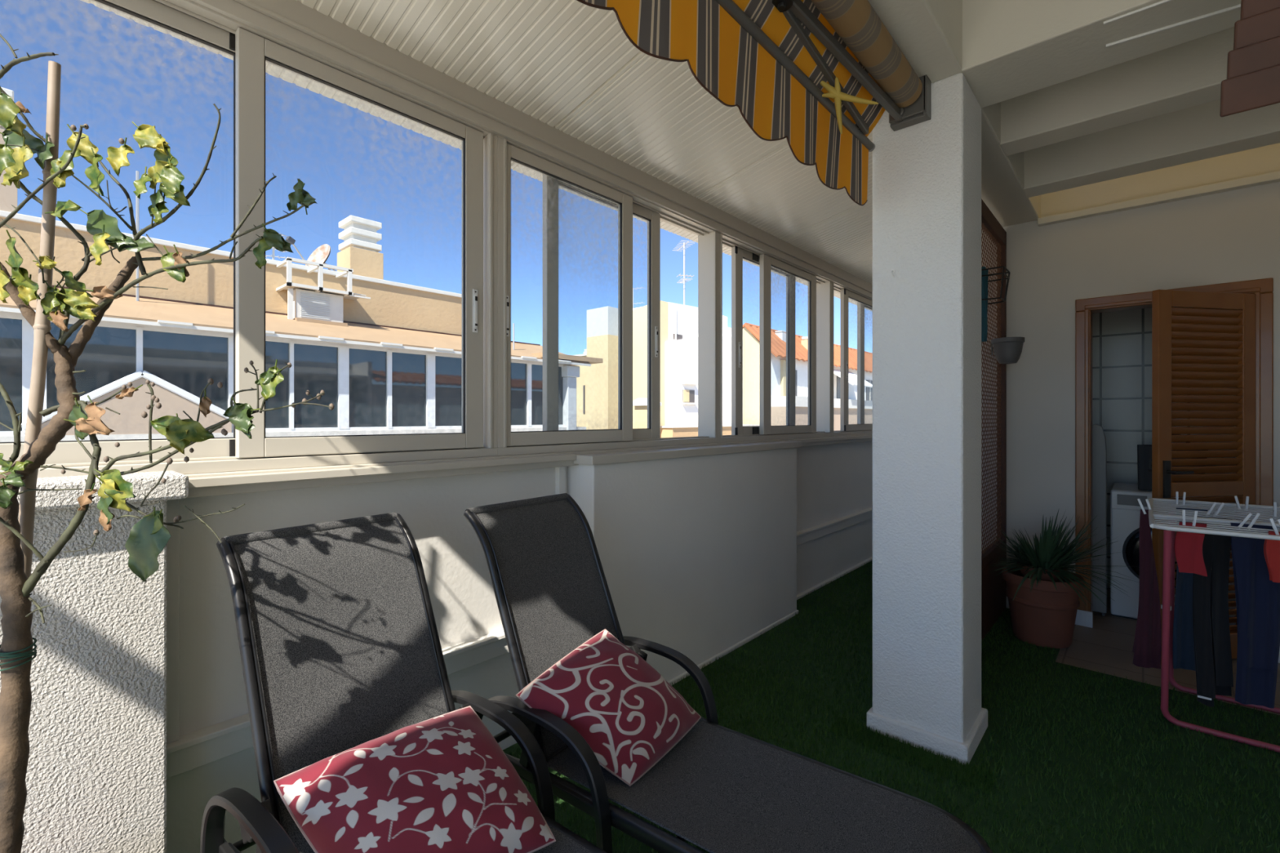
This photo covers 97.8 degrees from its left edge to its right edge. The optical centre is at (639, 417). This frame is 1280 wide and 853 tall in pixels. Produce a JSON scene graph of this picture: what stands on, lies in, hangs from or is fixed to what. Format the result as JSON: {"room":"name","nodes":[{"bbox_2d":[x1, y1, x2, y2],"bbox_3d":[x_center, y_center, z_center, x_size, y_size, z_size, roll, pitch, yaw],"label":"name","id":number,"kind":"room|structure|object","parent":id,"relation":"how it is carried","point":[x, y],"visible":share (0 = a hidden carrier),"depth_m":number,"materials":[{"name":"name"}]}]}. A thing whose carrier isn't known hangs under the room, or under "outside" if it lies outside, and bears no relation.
{"room":"sunroom","nodes":[
{"label":"sunroom","id":0,"kind":"room"},
{"bbox_2d":[0,500,166,852],"bbox_3d":[-1.501,0.772,1.143,0.240,1.155,0.790,0,0,42],"label":"wall pier","id":1,"kind":"object","parent":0,"point":[95,780],"visible":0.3,"depth_m":1.26,"materials":[{"name":"grey paint"}]},
{"bbox_2d":[17,471,188,511],"bbox_3d":[-1.489,0.167,1.122,0.285,0.057,0.875,0,0,42],"label":"cap","id":2,"kind":"object","parent":1,"relation":"on","point":[175,486],"visible":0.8,"depth_m":1.28,"materials":[{"name":"grey paint"}]},
{"bbox_2d":[80,0,872,311],"bbox_3d":[1.006,-1.334,3.404,1.340,0.341,7.406,0,0,42],"label":"ceiling","id":3,"kind":"structure","parent":0,"point":[571,66],"depth_m":2.25,"materials":[{"name":"white paint"}]},
{"bbox_2d":[191,0,872,298],"bbox_3d":[-0.637,-1.181,2.188,0.165,0.138,11.400,0,0,42],"label":"trim","id":4,"kind":"structure","parent":3,"relation":"attached to","point":[295,23],"depth_m":2.11,"materials":[{"name":"beige"}]},
{"bbox_2d":[166,440,872,852],"bbox_3d":[-0.708,0.780,2.252,0.235,1.140,11.400,0,0,42],"label":"wall","id":5,"kind":"structure","parent":0,"point":[834,482],"depth_m":1.98,"materials":[{"name":"white paint"}]},
{"bbox_2d":[0,0,497,478],"bbox_3d":[-1.457,-0.485,1.284,0.126,1.270,2.558,0,0,42],"label":"window","id":6,"kind":"structure","parent":5,"relation":"in","point":[250,47],"depth_m":1.64,"materials":[{"name":"beige metal"}]},
{"bbox_2d":[166,629,509,778],"bbox_3d":[-0.784,0.901,1.984,0.060,0.087,1.410,0,0,42],"label":"trim","id":7,"kind":"structure","parent":5,"relation":"attached to","point":[193,750],"depth_m":1.56,"materials":[{"name":"white paint"}]},
{"bbox_2d":[166,466,565,744],"bbox_3d":[-0.803,0.534,1.981,0.035,0.648,1.380,0,0,42],"label":"trim","id":8,"kind":"structure","parent":5,"relation":"attached to","point":[172,505],"depth_m":1.48,"materials":[{"name":"white paint"}]},
{"bbox_2d":[184,433,872,497],"bbox_3d":[-0.681,0.180,2.228,0.325,0.060,11.400,0,0,42],"label":"window sill","id":9,"kind":"structure","parent":5,"relation":"on","point":[211,484],"depth_m":1.84,"materials":[{"name":"beige"}]},
{"bbox_2d":[497,135,717,456],"bbox_3d":[-0.089,-0.485,2.804,0.126,1.270,1.532,0,0,42],"label":"window","id":10,"kind":"structure","parent":5,"relation":"in","point":[556,174],"depth_m":2.72,"materials":[{"name":"beige metal"}]},
{"bbox_2d":[717,231,831,443],"bbox_3d":[0.969,-0.485,3.978,0.126,1.270,1.630,0,0,42],"label":"window","id":11,"kind":"structure","parent":5,"relation":"in","point":[819,287],"depth_m":3.81,"materials":[{"name":"beige"}]},
{"bbox_2d":[796,506,872,546],"bbox_3d":[2.063,0.901,5.146,0.060,0.087,3.290,0,0,42],"label":"trim","id":12,"kind":"structure","parent":5,"relation":"attached to","point":[806,535],"depth_m":4.58,"materials":[{"name":"white paint"}]},
{"bbox_2d":[796,556,872,599],"bbox_3d":[2.072,1.335,5.155,0.042,0.030,3.265,0,0,42],"label":"baseboard","id":13,"kind":"structure","parent":5,"relation":"attached to","point":[842,574],"depth_m":4.59,"materials":[{"name":"white paint"}]},
{"bbox_2d":[831,281,872,435],"bbox_3d":[2.177,-0.485,5.320,0.126,1.270,1.980,0,0,42],"label":"window","id":14,"kind":"structure","parent":5,"relation":"in","point":[863,301],"depth_m":4.82,"materials":[{"name":"beige"}]},
{"bbox_2d":[567,448,798,685],"bbox_3d":[0.372,0.776,3.170,0.190,1.148,1.930,0,0,42],"label":"wall","id":15,"kind":"structure","parent":0,"point":[698,554],"depth_m":2.96,"materials":[{"name":"white paint"}]},
{"bbox_2d":[573,440,801,465],"bbox_3d":[0.378,0.182,3.165,0.205,0.040,1.960,0,0,42],"label":"trim","id":16,"kind":"structure","parent":15,"relation":"on","point":[594,459],"depth_m":2.80,"materials":[{"name":"beige"}]},
{"bbox_2d":[872,72,981,742],"bbox_3d":[1.241,0.000,2.416,0.348,2.700,0.348,0,0,42],"label":"pillar","id":17,"kind":"structure","parent":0,"point":[926,175],"depth_m":2.28,"materials":[{"name":"white paint"}]},
{"bbox_2d":[866,706,987,764],"bbox_3d":[1.242,1.308,2.415,0.385,0.085,0.384,0,0,42],"label":"baseboard","id":18,"kind":"structure","parent":17,"relation":"attached to","point":[966,750],"depth_m":2.27,"materials":[{"name":"white"}]},
{"bbox_2d":[867,0,1040,231],"bbox_3d":[1.625,-1.490,2.843,0.346,0.280,7.400,0,0,42],"label":"ceiling beam","id":19,"kind":"structure","parent":17,"relation":"on","point":[928,33],"depth_m":2.15,"materials":[{"name":"beige paint"}]},
{"bbox_2d":[577,0,931,205],"bbox_3d":[0.112,-1.125,1.266,0.265,0.511,2.873,0,0,42],"label":"awning","id":20,"kind":"object","parent":19,"relation":"attached to","point":[769,60],"visible":0.98,"depth_m":1.78,"materials":[{"name":"fabric"}]},
{"bbox_2d":[820,76,877,133],"bbox_3d":[0.720,-1.110,1.978,0.216,0.172,0.079,0,0,0],"label":"starfish","id":21,"kind":"object","parent":20,"relation":"hanging from","point":[835,92],"visible":0.93,"depth_m":1.96,"materials":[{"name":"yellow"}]},
{"bbox_2d":[981,546,1006,642],"bbox_3d":[1.952,1.130,3.282,0.060,0.440,1.810,0,0,42],"label":"wall","id":22,"kind":"structure","parent":0,"point":[993,597],"depth_m":3.56,"materials":[{"name":"brown wood"}]},
{"bbox_2d":[981,198,1006,569],"bbox_3d":[1.951,-0.200,3.273,0.050,2.220,1.835,0,0,42],"label":"lattice screen","id":23,"kind":"object","parent":22,"relation":"on","point":[991,227],"visible":0.33,"depth_m":3.75,"materials":[{"name":"brown wood"}]},
{"bbox_2d":[981,266,1010,304],"bbox_3d":[2.055,-0.786,3.266,0.164,0.219,0.214,0,0,42],"label":"wire basket","id":24,"kind":"object","parent":23,"relation":"attached to","point":[1003,273],"visible":0.59,"depth_m":3.20,"materials":[{"name":"black metal"}]},
{"bbox_2d":[981,266,988,342],"bbox_3d":[2.022,-0.665,3.292,0.040,0.431,0.108,0,0,42],"label":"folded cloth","id":25,"kind":"object","parent":24,"relation":"hanging from","point":[984,279],"visible":0.83,"depth_m":3.27,"materials":[{"name":"teal"}]},
{"bbox_2d":[991,337,1024,364],"bbox_3d":[2.364,-0.434,3.591,0.182,0.169,0.180,0,0,42],"label":"planter","id":26,"kind":"object","parent":23,"relation":"hanging from","point":[1007,350],"visible":1,"depth_m":3.54,"materials":[{"name":"grey plastic"}]},
{"bbox_2d":[981,181,1279,596],"bbox_3d":[3.378,0.000,3.303,2.400,2.700,0.120,0,0,42],"label":"wall","id":27,"kind":"structure","parent":0,"point":[1232,236],"depth_m":3.70,"materials":[{"name":"paint"}]},
{"bbox_2d":[1075,609,1093,627],"bbox_3d":[2.871,1.300,3.626,0.105,0.100,0.011,0,0,42],"label":"baseboard","id":28,"kind":"structure","parent":27,"relation":"in","point":[1083,618],"depth_m":3.61,"materials":[{"name":"white ceramic"}]},
{"bbox_2d":[1006,596,1279,662],"bbox_3d":[3.356,1.305,3.234,2.140,0.090,0.012,0,0,42],"label":"baseboard","id":29,"kind":"structure","parent":27,"relation":"attached to","point":[1007,602],"depth_m":3.92,"materials":[{"name":"white paint"}]},
{"bbox_2d":[1037,170,1279,226],"bbox_3d":[3.472,-1.327,3.131,2.030,0.045,0.100,0,0,42],"label":"trim","id":30,"kind":"structure","parent":27,"relation":"attached to","point":[1271,177],"depth_m":3.36,"materials":[{"name":"beige paint"}]},
{"bbox_2d":[1075,277,1273,612],"bbox_3d":[3.222,0.287,3.426,0.865,2.125,0.166,0,0,42],"label":"trim","id":31,"kind":"structure","parent":27,"relation":"attached to","point":[1263,289],"depth_m":3.52,"materials":[{"name":"brown wood"}]},
{"bbox_2d":[1147,289,1255,662],"bbox_3d":[3.102,0.320,3.070,0.655,2.020,0.154,0,0,-10],"label":"door","id":32,"kind":"structure","parent":27,"relation":"in","point":[1206,338],"depth_m":3.06,"materials":[{"name":"brown wood"}]},
{"bbox_2d":[1040,142,1279,217],"bbox_3d":[3.583,-1.530,3.179,2.130,0.360,0.120,0,0,42],"label":"beam","id":33,"kind":"structure","parent":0,"point":[1264,159],"depth_m":3.42,"materials":[{"name":"beige paint"}]},
{"bbox_2d":[1092,307,1235,589],"bbox_3d":[3.789,0.100,3.737,1.470,2.500,1.075,0,0,42],"label":"wall","id":34,"kind":"structure","parent":0,"point":[1122,340],"depth_m":4.35,"materials":[{"name":"tile"}]},
{"bbox_2d":[1055,588,1279,715],"bbox_3d":[0.580,1.500,1.093,3.800,0.300,11.400,0,0,42],"label":"floor","id":35,"kind":"structure","parent":0,"point":[1107,646],"depth_m":3.17,"materials":[{"name":"beige tile"}]},
{"bbox_2d":[502,559,1279,852],"bbox_3d":[1.867,1.343,2.477,3.300,0.011,7.420,0,0,42],"label":"artificial turf","id":36,"kind":"object","parent":35,"relation":"on","point":[1207,825],"visible":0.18,"depth_m":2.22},
{"bbox_2d":[200,512,606,852],"bbox_3d":[-0.326,0.812,1.107,1.394,1.053,0.582,0,0,37],"label":"sun lounger","id":37,"kind":"object","parent":36,"relation":"on","point":[340,648],"visible":0.71,"depth_m":1.38,"materials":[{"name":"black fabric"}]},
{"bbox_2d":[273,706,555,852],"bbox_3d":[-0.467,0.829,1.181,0.388,0.235,0.430,0,0,42],"label":"throw cushion","id":38,"kind":"object","parent":37,"relation":"on","point":[442,784],"visible":1,"depth_m":1.15,"materials":[{"name":"red fabric"}]},
{"bbox_2d":[463,493,993,852],"bbox_3d":[0.140,0.809,1.504,1.383,1.059,0.582,0,0,36],"label":"sun lounger","id":39,"kind":"object","parent":36,"relation":"on","point":[719,789],"visible":0.75,"depth_m":1.48,"materials":[{"name":"black fabric"}]},
{"bbox_2d":[515,628,701,786],"bbox_3d":[-0.068,0.811,1.603,0.294,0.289,0.510,0,0,42],"label":"throw cushion","id":40,"kind":"object","parent":39,"relation":"on","point":[630,717],"visible":0.93,"depth_m":1.52,"materials":[{"name":"red fabric"}]},
{"bbox_2d":[1000,565,1084,648],"bbox_3d":[2.425,1.137,3.374,0.411,0.400,0.411,0,0,42],"label":"terracotta pot","id":41,"kind":"object","parent":36,"relation":"on","point":[1044,616],"visible":0.79,"depth_m":3.24,"materials":[{"name":"brown ceramic"}]},
{"bbox_2d":[1016,562,1067,582],"bbox_3d":[2.425,0.935,3.374,0.252,0.090,0.252,0,0,42],"label":"soil","id":42,"kind":"object","parent":41,"relation":"in","point":[1046,577],"visible":0.33,"depth_m":3.28,"materials":[{"name":"brown soil"}]},
{"bbox_2d":[988,510,1136,604],"bbox_3d":[2.450,0.794,3.319,0.833,0.512,0.748,0,0,-6],"label":"spiky plant","id":43,"kind":"object","parent":41,"relation":"in","point":[1047,554],"visible":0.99,"depth_m":3.25,"materials":[{"name":"green plant"}]},
{"bbox_2d":[1147,497,1279,752],"bbox_3d":[2.768,0.885,2.289,1.014,0.920,1.071,0,0,42],"label":"drying rack","id":44,"kind":"object","parent":36,"relation":"on","point":[1170,528],"visible":0.91,"depth_m":2.40,"materials":[{"name":"white metal"}]},
{"bbox_2d":[1132,509,1160,668],"bbox_3d":[2.369,0.805,2.613,0.099,0.750,0.096,0,0,42],"label":"hanging clothes","id":45,"kind":"object","parent":44,"relation":"hanging from","point":[1146,650],"visible":1,"depth_m":2.59,"materials":[{"name":"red fabric"}]},
{"bbox_2d":[1137,498,1146,514],"bbox_3d":[2.358,0.416,2.625,0.032,0.070,0.029,0,0,42],"label":"peg","id":46,"kind":"object","parent":45,"relation":"attached to","point":[1138,500],"visible":1,"depth_m":2.62,"materials":[{"name":"white plastic"}]},
{"bbox_2d":[1145,498,1151,509],"bbox_3d":[2.378,0.415,2.608,0.027,0.071,0.029,0,0,42],"label":"peg","id":47,"kind":"object","parent":44,"relation":"attached to","point":[1147,500],"visible":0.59,"depth_m":2.60,"materials":[{"name":"white plastic"}]},
{"bbox_2d":[1175,491,1178,504],"bbox_3d":[2.756,0.415,2.867,0.010,0.072,0.029,0,0,42],"label":"peg","id":48,"kind":"object","parent":44,"relation":"attached to","point":[1176,492],"visible":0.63,"depth_m":2.86,"materials":[{"name":"white plastic"}]},
{"bbox_2d":[1182,510,1185,525],"bbox_3d":[2.237,0.415,2.298,0.010,0.072,0.029,0,0,42],"label":"peg","id":49,"kind":"object","parent":44,"relation":"attached to","point":[1183,511],"visible":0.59,"depth_m":2.29,"materials":[{"name":"white plastic"}]},
{"bbox_2d":[1182,492,1186,506],"bbox_3d":[2.776,0.415,2.851,0.014,0.072,0.029,0,0,42],"label":"peg","id":50,"kind":"object","parent":44,"relation":"attached to","point":[1184,493],"visible":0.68,"depth_m":2.84,"materials":[{"name":"white plastic"}]},
{"bbox_2d":[1173,507,1208,671],"bbox_3d":[2.607,0.820,2.641,0.127,0.780,0.094,0,0,42],"label":"jeans","id":51,"kind":"object","parent":44,"relation":"hanging from","point":[1184,658],"visible":0.38,"depth_m":2.64,"materials":[{"name":"blue fabric"}]},
{"bbox_2d":[1173,521,1207,576],"bbox_3d":[2.252,0.538,2.286,0.095,0.218,0.077,0,0,42],"label":"garment","id":52,"kind":"object","parent":44,"relation":"hanging from","point":[1188,546],"visible":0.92,"depth_m":2.26,"materials":[{"name":"red fabric"}]},
{"bbox_2d":[1192,511,1197,526],"bbox_3d":[2.262,0.415,2.278,0.019,0.072,0.029,0,0,42],"label":"peg","id":53,"kind":"object","parent":44,"relation":"attached to","point":[1195,515],"visible":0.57,"depth_m":2.27,"materials":[{"name":"white plastic"}]},
{"bbox_2d":[1205,502,1217,515],"bbox_3d":[2.600,0.416,2.543,0.038,0.068,0.029,0,0,42],"label":"peg","id":54,"kind":"object","parent":44,"relation":"attached to","point":[1213,505],"visible":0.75,"depth_m":2.54,"materials":[{"name":"white plastic"}]},
{"bbox_2d":[1192,516,1233,706],"bbox_3d":[2.458,0.840,2.398,0.121,0.820,0.092,0,0,42],"label":"trousers","id":55,"kind":"object","parent":44,"relation":"hanging from","point":[1211,619],"visible":0.89,"depth_m":2.37,"materials":[{"name":"black fabric"}]},
{"bbox_2d":[1213,502,1224,516],"bbox_3d":[2.619,0.416,2.528,0.038,0.068,0.029,0,0,42],"label":"peg","id":56,"kind":"object","parent":44,"relation":"attached to","point":[1222,504],"visible":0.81,"depth_m":2.52,"materials":[{"name":"white plastic"}]},
{"bbox_2d":[1234,495,1241,510],"bbox_3d":[2.908,0.415,2.718,0.023,0.072,0.029,0,0,42],"label":"peg","id":57,"kind":"object","parent":44,"relation":"attached to","point":[1235,496],"visible":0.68,"depth_m":2.71,"materials":[{"name":"white plastic"}]},
{"bbox_2d":[1238,512,1252,528],"bbox_3d":[2.451,0.417,2.265,0.043,0.066,0.029,0,0,42],"label":"peg","id":58,"kind":"object","parent":44,"relation":"attached to","point":[1242,523],"visible":0.74,"depth_m":2.26,"materials":[{"name":"white plastic"}]},
{"bbox_2d":[1244,496,1248,509],"bbox_3d":[2.932,0.415,2.699,0.014,0.072,0.029,0,0,42],"label":"peg","id":59,"kind":"object","parent":44,"relation":"attached to","point":[1246,497],"visible":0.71,"depth_m":2.69,"materials":[{"name":"white plastic"}]},
{"bbox_2d":[1248,512,1260,529],"bbox_3d":[2.470,0.416,2.250,0.038,0.068,0.029,0,0,42],"label":"peg","id":60,"kind":"object","parent":44,"relation":"attached to","point":[1252,522],"visible":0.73,"depth_m":2.24,"materials":[{"name":"white plastic"}]},
{"bbox_2d":[1230,522,1279,708],"bbox_3d":[2.472,0.800,2.244,0.137,0.741,0.091,0,0,42],"label":"trousers","id":61,"kind":"object","parent":44,"relation":"hanging from","point":[1257,597],"visible":0.84,"depth_m":2.23,"materials":[{"name":"blue fabric"}]},
{"bbox_2d":[1263,531,1279,582],"bbox_3d":[2.408,0.525,2.094,0.090,0.191,0.079,0,0,42],"label":"garment","id":62,"kind":"object","parent":44,"relation":"hanging from","point":[1271,548],"visible":0.91,"depth_m":2.09,"materials":[{"name":"red fabric"}]},
{"bbox_2d":[1269,518,1279,534],"bbox_3d":[2.393,0.415,2.107,0.027,0.071,0.029,0,0,42],"label":"peg","id":63,"kind":"object","parent":44,"relation":"attached to","point":[1273,526],"visible":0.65,"depth_m":2.10,"materials":[{"name":"white plastic"}]},
{"bbox_2d":[1272,502,1276,518],"bbox_3d":[2.850,0.415,2.508,0.010,0.072,0.029,0,0,42],"label":"peg","id":64,"kind":"object","parent":44,"relation":"attached to","point":[1274,513],"visible":0.78,"depth_m":2.50,"materials":[{"name":"white plastic"}]},
{"bbox_3d":[-1.128,1.149,0.989,0.460,0.378,0.460,0,0,42],"label":"terracotta pot","id":65,"kind":"object","parent":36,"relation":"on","visible":0},
{"bbox_2d":[18,60,61,610],"bbox_3d":[-1.143,0.153,1.041,0.124,1.626,0.029,0,0,-3],"label":"bamboo stake","id":66,"kind":"object","parent":65,"relation":"in","point":[42,326],"visible":0.45,"depth_m":1.03,"materials":[{"name":"wood"}]},
{"bbox_2d":[0,33,333,852],"bbox_3d":[-0.888,0.126,1.024,0.737,1.727,0.182,0,0,5],"label":"tree","id":67,"kind":"object","parent":65,"relation":"on","point":[148,538],"visible":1,"depth_m":1.00,"materials":[{"name":"green plant"}]},
{"bbox_2d":[1092,423,1106,616],"bbox_3d":[3.122,0.696,3.822,0.110,1.309,0.059,0,0,42],"label":"ironing board","id":68,"kind":"object","parent":35,"relation":"on","point":[1099,448],"visible":0.59,"depth_m":3.79,"materials":[{"name":"grey fabric"}]},
{"bbox_2d":[1110,483,1235,631],"bbox_3d":[3.600,0.919,3.797,0.600,0.862,0.578,0,0,42],"label":"washing machine","id":69,"kind":"object","parent":35,"relation":"on","point":[1125,508],"visible":0.27,"depth_m":3.75,"materials":[{"name":"white metal"}]},
{"bbox_2d":[1137,434,1208,490],"bbox_3d":[3.556,0.296,3.737,0.344,0.382,0.206,0,0,42],"label":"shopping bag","id":70,"kind":"object","parent":69,"relation":"on","point":[1144,451],"visible":0.29,"depth_m":3.76,"materials":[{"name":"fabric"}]},
{"bbox_3d":[1.199,-1.560,0.532,2.130,0.380,5.894,0,0,42],"label":"ceiling","id":71,"kind":"structure","parent":0,"visible":0},
{"bbox_2d":[961,0,1240,107],"bbox_3d":[2.121,-1.490,1.631,2.030,0.280,0.358,0,0,42],"label":"beam","id":72,"kind":"structure","parent":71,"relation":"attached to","point":[1011,48],"depth_m":2.04,"materials":[{"name":"beige paint"}]},
{"bbox_2d":[1103,0,1171,24],"bbox_3d":[2.147,-1.347,1.413,1.500,0.009,0.010,0,0,41],"label":"trim","id":73,"kind":"structure","parent":72,"relation":"attached to","point":[1162,1],"depth_m":1.85,"materials":[{"name":"white metal"}]},
{"bbox_2d":[1105,4,1240,47],"bbox_3d":[2.300,-1.347,1.583,1.510,0.010,0.012,0,0,36],"label":"trim","id":74,"kind":"structure","parent":72,"relation":"attached to","point":[1238,6],"depth_m":1.91,"materials":[{"name":"white metal"}]},
{"bbox_2d":[1000,26,1234,155],"bbox_3d":[2.585,-1.490,2.146,2.030,0.280,0.170,0,0,42],"label":"beam","id":75,"kind":"structure","parent":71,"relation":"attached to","point":[1190,73],"depth_m":2.47,"materials":[{"name":"beige paint"}]},
{"bbox_2d":[1023,99,1279,197],"bbox_3d":[3.073,-1.490,2.689,2.030,0.280,0.179,0,0,42],"label":"beam","id":76,"kind":"structure","parent":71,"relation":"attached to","point":[1197,132],"depth_m":2.94,"materials":[{"name":"beige paint"}]},
{"bbox_2d":[1219,0,1279,116],"bbox_3d":[1.768,-1.189,1.030,0.963,0.882,0.137,0,0,42],"label":"roof tiles","id":77,"kind":"object","parent":71,"relation":"hanging from","point":[1252,82],"visible":1,"depth_m":1.33,"materials":[{"name":"brown tile"}]},
{"label":"outside","id":78,"kind":"structure","parent":0,"visible":0},
{"bbox_3d":[8.927,4.450,32.331,90.000,0.200,120.000,0,0,42],"label":"ground","id":79,"kind":"structure","parent":78,"visible":0},
{"bbox_2d":[0,87,603,442],"bbox_3d":[-8.016,-0.005,8.463,4.960,8.711,15.950,0,0,42],"label":"building","id":80,"kind":"structure","parent":79,"relation":"on","point":[395,367],"depth_m":8.55,"materials":[{"name":"beige paint"}]},
{"bbox_2d":[135,170,139,301],"bbox_3d":[-7.128,-2.525,7.925,0.031,1.950,0.036,0,0,42],"label":"pole","id":81,"kind":"object","parent":80,"relation":"attached to","point":[137,172],"visible":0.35,"depth_m":7.91,"materials":[{"name":"silver metal"}]},
{"bbox_2d":[265,232,287,259],"bbox_3d":[-6.545,-2.990,10.060,0.398,0.620,0.424,0,0,13],"label":"tv aerial","id":82,"kind":"object","parent":80,"relation":"on","point":[273,248],"visible":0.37,"depth_m":10.02,"materials":[{"name":"silver metal"}]},
{"bbox_2d":[287,288,347,326],"bbox_3d":[-5.675,-1.893,9.725,0.550,0.555,0.900,0,0,42],"label":"air conditioner","id":83,"kind":"object","parent":80,"relation":"on","point":[303,305],"visible":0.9,"depth_m":9.57,"materials":[{"name":"beige"}]},
{"bbox_2d":[300,292,329,319],"bbox_3d":[-5.564,-1.915,9.578,0.018,0.410,0.450,0,0,42],"label":"grille","id":84,"kind":"object","parent":83,"relation":"attached to","point":[313,305],"depth_m":9.58,"materials":[{"name":"white metal"}]},
{"bbox_2d":[293,317,347,326],"bbox_3d":[-5.642,-1.643,9.763,0.550,0.055,0.800,0,0,42],"label":"drip tray","id":85,"kind":"object","parent":83,"relation":"on","point":[315,320],"depth_m":9.60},
{"bbox_2d":[285,235,353,274],"bbox_3d":[-6.022,-2.983,10.684,0.582,0.643,1.514,0,0,12],"label":"satellite dish","id":86,"kind":"object","parent":80,"relation":"on","point":[322,253],"visible":0.67,"depth_m":10.57,"materials":[{"name":"silver metal"}]},
{"bbox_2d":[275,257,370,300],"bbox_3d":[-5.542,-2.390,9.821,0.620,0.480,1.320,0,0,42],"label":"wall rack","id":87,"kind":"object","parent":80,"relation":"attached to","point":[348,295],"visible":0.93,"depth_m":9.52,"materials":[{"name":"beige metal"}]},
{"bbox_2d":[512,323,514,349],"bbox_3d":[-2.673,-1.685,11.826,0.031,0.630,0.036,0,0,42],"label":"pipe","id":88,"kind":"object","parent":80,"relation":"on","point":[513,323],"visible":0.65,"depth_m":11.81,"materials":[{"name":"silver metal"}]},
{"bbox_2d":[574,349,586,429],"bbox_3d":[-1.514,0.930,20.437,1.700,6.839,1.650,0,0,42],"label":"house","id":89,"kind":"structure","parent":79,"relation":"on","point":[581,381],"depth_m":19.90,"materials":[{"name":"beige paint"}]},
{"bbox_2d":[586,306,617,429],"bbox_3d":[-1.124,0.415,18.202,0.990,7.870,0.750,0,0,42],"label":"building","id":90,"kind":"structure","parent":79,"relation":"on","point":[602,322],"depth_m":17.83,"materials":[{"name":"beige paint"}]},
{"bbox_2d":[632,397,662,428],"bbox_3d":[0.148,1.890,16.148,0.750,4.920,0.600,0,0,42],"label":"building","id":91,"kind":"structure","parent":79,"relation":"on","point":[641,404],"depth_m":15.96,"materials":[{"name":"beige paint"}]},
{"bbox_2d":[632,300,731,428],"bbox_3d":[1.305,0.320,19.817,3.020,8.060,4.800,0,0,42],"label":"building","id":92,"kind":"structure","parent":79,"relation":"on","point":[678,322],"depth_m":17.82,"materials":[{"name":"white paint"}]},
{"bbox_2d":[632,286,645,308],"bbox_3d":[-0.188,-4.050,19.565,0.711,1.000,0.440,0,0,31],"label":"tv aerial","id":93,"kind":"object","parent":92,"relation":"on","point":[641,286],"visible":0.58,"depth_m":19.59,"materials":[{"name":"silver metal"}]},
{"bbox_2d":[673,333,682,339],"bbox_3d":[1.210,-2.580,17.850,0.030,0.180,0.450,0,0,42],"label":"vent","id":94,"kind":"object","parent":92,"relation":"attached to","point":[676,335],"depth_m":17.83,"materials":[{"name":"grey"}]},
{"bbox_2d":[671,240,693,305],"bbox_3d":[1.505,-4.750,18.954,0.560,2.300,1.153,0,0,-12],"label":"tv aerial","id":95,"kind":"object","parent":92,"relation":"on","point":[682,281],"visible":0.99,"depth_m":18.82,"materials":[{"name":"silver metal"}]},
{"bbox_2d":[683,389,688,401],"bbox_3d":[1.479,-0.705,17.910,0.030,0.390,0.300,0,0,42],"label":"window shutter","id":96,"kind":"object","parent":92,"relation":"hanging from","point":[686,392],"depth_m":17.89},
{"bbox_2d":[681,382,697,385],"bbox_3d":[1.595,-1.090,18.009,0.170,0.040,0.700,0,0,42],"label":"hood","id":97,"kind":"object","parent":92,"relation":"attached to","point":[682,384],"depth_m":17.95,"materials":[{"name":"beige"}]},
{"bbox_2d":[660,424,759,437],"bbox_3d":[2.466,2.295,18.334,0.570,4.110,5.150,0,0,42],"label":"wall","id":98,"kind":"structure","parent":79,"relation":"on","point":[673,431],"depth_m":16.73,"materials":[{"name":"beige paint"}]},
{"bbox_2d":[742,322,872,431],"bbox_3d":[13.494,0.404,30.944,3.782,7.891,28.164,0,0,42],"label":"house","id":99,"kind":"structure","parent":79,"relation":"on","point":[750,331],"depth_m":20.79,"materials":[{"name":"white paint"}]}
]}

